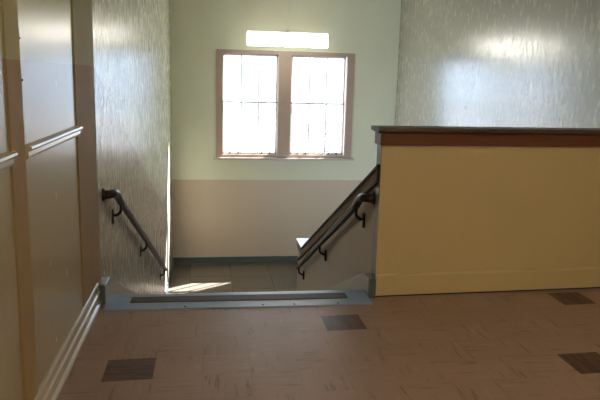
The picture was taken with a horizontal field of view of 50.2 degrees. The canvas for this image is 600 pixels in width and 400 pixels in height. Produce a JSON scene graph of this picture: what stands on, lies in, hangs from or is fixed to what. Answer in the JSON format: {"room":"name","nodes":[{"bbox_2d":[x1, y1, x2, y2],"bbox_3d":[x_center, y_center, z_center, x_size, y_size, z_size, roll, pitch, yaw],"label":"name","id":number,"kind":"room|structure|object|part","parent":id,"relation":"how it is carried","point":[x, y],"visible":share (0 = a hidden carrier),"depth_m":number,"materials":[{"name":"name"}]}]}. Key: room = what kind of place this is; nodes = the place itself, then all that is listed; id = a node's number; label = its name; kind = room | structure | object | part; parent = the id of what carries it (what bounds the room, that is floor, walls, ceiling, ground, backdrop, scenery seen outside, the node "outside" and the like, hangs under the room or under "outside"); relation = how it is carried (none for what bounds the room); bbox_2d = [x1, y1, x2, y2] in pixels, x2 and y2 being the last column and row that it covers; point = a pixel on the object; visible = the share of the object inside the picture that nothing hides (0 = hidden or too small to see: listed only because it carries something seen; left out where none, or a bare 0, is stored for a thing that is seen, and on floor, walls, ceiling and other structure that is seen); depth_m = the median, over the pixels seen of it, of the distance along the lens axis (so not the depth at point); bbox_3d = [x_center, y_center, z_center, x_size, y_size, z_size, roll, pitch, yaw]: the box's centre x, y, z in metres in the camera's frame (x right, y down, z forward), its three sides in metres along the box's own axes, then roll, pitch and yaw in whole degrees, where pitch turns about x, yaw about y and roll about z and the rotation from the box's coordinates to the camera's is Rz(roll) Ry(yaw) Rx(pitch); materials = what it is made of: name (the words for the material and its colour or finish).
{"room":"school corridor","nodes":[
{"label":"school corridor","id":0,"kind":"room"},
{"bbox_2d":[0,0,172,399],"bbox_3d":[-1.857,1.474,5.680,0.374,9.300,19.600,0,11,-8],"label":"wall","id":1,"kind":"structure","parent":0,"point":[50,268],"depth_m":4.44,"materials":[{"name":"paint"}]},
{"bbox_3d":[-1.262,-0.073,2.394,0.040,0.074,1.306,0,11,-8],"label":"rail","id":2,"kind":"part","parent":1,"relation":"part of","materials":[{"name":"beige wood"}]},
{"bbox_3d":[-1.274,-0.641,2.276,0.016,3.838,1.320,0,11,-8],"label":"panel","id":3,"kind":"part","parent":1,"relation":"part of","materials":[{"name":"paint"}]},
{"bbox_3d":[-1.488,-0.934,3.786,0.016,3.838,1.315,0,11,-8],"label":"panel","id":4,"kind":"part","parent":1,"relation":"part of","materials":[{"name":"paint"}]},
{"bbox_3d":[-1.480,-0.371,3.933,0.040,0.074,1.363,0,11,-8],"label":"rail","id":5,"kind":"part","parent":1,"relation":"part of","materials":[{"name":"beige wood"}]},
{"bbox_2d":[34,282,101,399],"bbox_3d":[-1.049,1.658,0.842,0.057,0.189,9.300,0,11,-8],"label":"baseboard","id":6,"kind":"structure","parent":1,"relation":"attached to","point":[53,382],"depth_m":4.20,"materials":[{"name":"beige wood"}]},
{"bbox_2d":[99,277,135,303],"bbox_3d":[-2.082,1.468,8.470,0.068,2.671,5.911,0,11,-8],"label":"stair stringer","id":7,"kind":"object","parent":1,"relation":"attached to","point":[108,286],"visible":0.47,"depth_m":5.59,"materials":[{"name":"paint"}]},
{"bbox_2d":[102,188,166,279],"bbox_3d":[-2.099,0.650,8.753,0.126,2.677,6.000,0,11,-8],"label":"handrail","id":8,"kind":"object","parent":1,"relation":"attached to","point":[116,194],"visible":1,"depth_m":6.70,"materials":[{"name":"black metal"}]},
{"bbox_3d":[-1.728,-0.049,5.649,0.022,0.124,0.124,0,11,-8],"label":"wall plate","id":9,"kind":"part","parent":8,"relation":"part of","materials":[{"name":"black metal"}]},
{"bbox_3d":[-1.762,0.101,6.188,0.097,0.126,0.030,0,11,-8],"label":"arm","id":10,"kind":"part","parent":8,"relation":"part of","materials":[{"name":"black metal"}]},
{"bbox_3d":[-2.105,0.645,8.991,0.058,2.403,5.444,0,11,-8],"label":"rail","id":11,"kind":"part","parent":8,"relation":"part of","materials":[{"name":"black metal"}]},
{"bbox_2d":[165,257,173,293],"bbox_3d":[-2.771,1.795,13.429,0.022,0.140,3.800,0,11,-8],"label":"baseboard","id":12,"kind":"structure","parent":1,"relation":"attached to","point":[172,263],"depth_m":13.88,"materials":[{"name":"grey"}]},
{"bbox_2d":[167,262,297,293],"bbox_3d":[-0.180,1.988,13.684,5.340,0.200,4.090,0,11,-8],"label":"floor","id":13,"kind":"structure","parent":0,"point":[236,276],"depth_m":14.30,"materials":[{"name":"tile"}]},
{"bbox_2d":[103,290,372,310],"bbox_3d":[-0.922,1.675,8.449,2.258,2.714,5.792,0,11,-8],"label":"staircase","id":14,"kind":"structure","parent":13,"relation":"on","point":[329,297],"depth_m":5.53,"materials":[{"name":"grey metal"}]},
{"bbox_2d":[170,0,400,256],"bbox_3d":[-0.397,-1.621,15.210,5.340,6.707,0.300,0,11,-8],"label":"wall","id":15,"kind":"structure","parent":0,"point":[221,207],"depth_m":15.05,"materials":[{"name":"paint"}]},
{"bbox_2d":[174,256,297,262],"bbox_3d":[-0.409,1.438,15.637,5.247,0.140,0.022,0,11,-8],"label":"baseboard","id":16,"kind":"structure","parent":15,"relation":"attached to","point":[247,258],"depth_m":15.46,"materials":[{"name":"grey rubber"}]},
{"bbox_2d":[213,48,356,160],"bbox_3d":[-0.359,-2.216,15.087,3.340,2.550,0.445,0,11,-8],"label":"window","id":17,"kind":"structure","parent":15,"relation":"in","point":[283,102],"depth_m":14.97,"materials":[{"name":"paint"}]},
{"bbox_3d":[-1.181,-1.689,15.009,1.290,1.232,0.044,0,11,-8],"label":"sash","id":18,"kind":"part","parent":17,"relation":"part of","materials":[{"name":"glass"}]},
{"bbox_3d":[-1.159,-2.809,14.846,1.290,1.117,0.044,0,11,-8],"label":"sash","id":19,"kind":"part","parent":17,"relation":"part of","materials":[{"name":"glass"}]},
{"bbox_3d":[-0.371,-0.977,15.172,3.340,0.045,0.145,0,11,-8],"label":"sill","id":20,"kind":"part","parent":17,"relation":"part of","materials":[{"name":"paint"}]},
{"bbox_3d":[-0.310,-3.426,14.703,3.270,0.027,0.030,0,11,-8],"label":"head moulding","id":21,"kind":"part","parent":17,"relation":"part of","materials":[{"name":"beige wood"}]},
{"bbox_3d":[0.400,-1.690,15.233,1.295,1.232,0.044,0,11,-8],"label":"sash","id":22,"kind":"part","parent":17,"relation":"part of","materials":[{"name":"glass"}]},
{"bbox_3d":[0.423,-2.809,15.070,1.295,1.117,0.044,0,11,-8],"label":"sash","id":23,"kind":"part","parent":17,"relation":"part of","materials":[{"name":"glass"}]},
{"bbox_2d":[57,288,599,399],"bbox_3d":[1.557,1.842,1.418,5.340,0.250,9.633,0,11,-8],"label":"floor","id":24,"kind":"structure","parent":0,"point":[540,344],"depth_m":4.58,"materials":[{"name":"tile"}]},
{"bbox_2d":[371,125,599,296],"bbox_3d":[2.100,0.096,5.943,3.011,1.516,0.278,-1,11,-11],"label":"wall","id":25,"kind":"structure","parent":24,"relation":"on","point":[458,209],"depth_m":5.78,"materials":[{"name":"paint"}]},
{"bbox_3d":[2.120,0.744,5.990,2.946,0.194,0.016,-1,11,-11],"label":"baseboard","id":26,"kind":"part","parent":25,"relation":"part of","materials":[{"name":"paint"}]},
{"bbox_2d":[296,164,379,290],"bbox_3d":[0.380,1.118,8.300,0.212,3.852,4.945,0,11,-8],"label":"wall","id":27,"kind":"structure","parent":0,"point":[349,249],"depth_m":7.12,"materials":[{"name":"paint"}]},
{"bbox_2d":[296,192,375,279],"bbox_3d":[0.295,0.574,7.926,0.124,2.111,4.239,0,11,-8],"label":"handrail","id":28,"kind":"object","parent":27,"relation":"attached to","point":[369,198],"visible":1,"depth_m":6.64,"materials":[{"name":"black metal"}]},
{"bbox_3d":[0.251,0.554,8.083,0.058,1.814,3.826,0,11,-8],"label":"rail","id":29,"kind":"part","parent":28,"relation":"part of","materials":[{"name":"black metal"}]},
{"bbox_3d":[0.565,0.136,6.092,0.097,0.126,0.030,0,11,-8],"label":"arm","id":30,"kind":"part","parent":28,"relation":"part of","materials":[{"name":"black metal"}]},
{"bbox_3d":[0.655,-0.014,5.747,0.022,0.124,0.124,0,11,-8],"label":"wall plate","id":31,"kind":"part","parent":28,"relation":"part of","materials":[{"name":"black metal"}]},
{"bbox_2d":[324,273,375,297],"bbox_3d":[0.204,1.467,8.793,0.061,2.671,5.910,0,11,-8],"label":"stair stringer","id":32,"kind":"object","parent":27,"relation":"attached to","point":[366,282],"visible":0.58,"depth_m":5.97,"materials":[{"name":"paint"}]},
{"bbox_2d":[395,0,599,127],"bbox_3d":[3.691,1.473,6.465,0.300,9.300,19.600,0,11,-8],"label":"wall","id":33,"kind":"structure","parent":0,"point":[469,63],"depth_m":9.80,"materials":[{"name":"paint"}]},
{"bbox_3d":[1.023,-3.191,5.182,5.940,0.200,19.600,0,11,-8],"label":"ceiling","id":34,"kind":"structure","parent":0,"visible":0},
{"bbox_2d":[246,0,328,47],"bbox_3d":[-0.259,-4.056,13.914,1.802,1.432,0.160,0,11,-8],"label":"pendant light","id":35,"kind":"object","parent":34,"relation":"hanging from","point":[253,38],"visible":1,"depth_m":13.95,"materials":[{"name":"frosted glowing plastic"},{"name":"metal"}]},
{"bbox_2d":[247,31,327,47],"bbox_3d":[-0.273,-3.502,14.009,1.770,0.293,0.120,0,11,-8],"label":"diffuser","id":36,"kind":"object","parent":35,"relation":"attached to","point":[254,38],"depth_m":13.95,"materials":[{"name":"white plastic"}]},
{"label":"outside","id":37,"kind":"structure","parent":0,"visible":0},
{"bbox_2d":[224,116,341,152],"bbox_3d":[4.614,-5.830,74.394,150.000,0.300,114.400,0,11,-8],"label":"ground","id":38,"kind":"structure","parent":37,"point":[231,123],"depth_m":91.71,"materials":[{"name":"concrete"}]},
{"bbox_2d":[309,127,341,152],"bbox_3d":[2.172,-2.233,41.010,3.456,4.994,3.377,0,11,-8],"label":"tree","id":39,"kind":"object","parent":38,"relation":"on","point":[328,129],"visible":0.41,"depth_m":40.59,"materials":[{"name":"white plant"}]}
]}

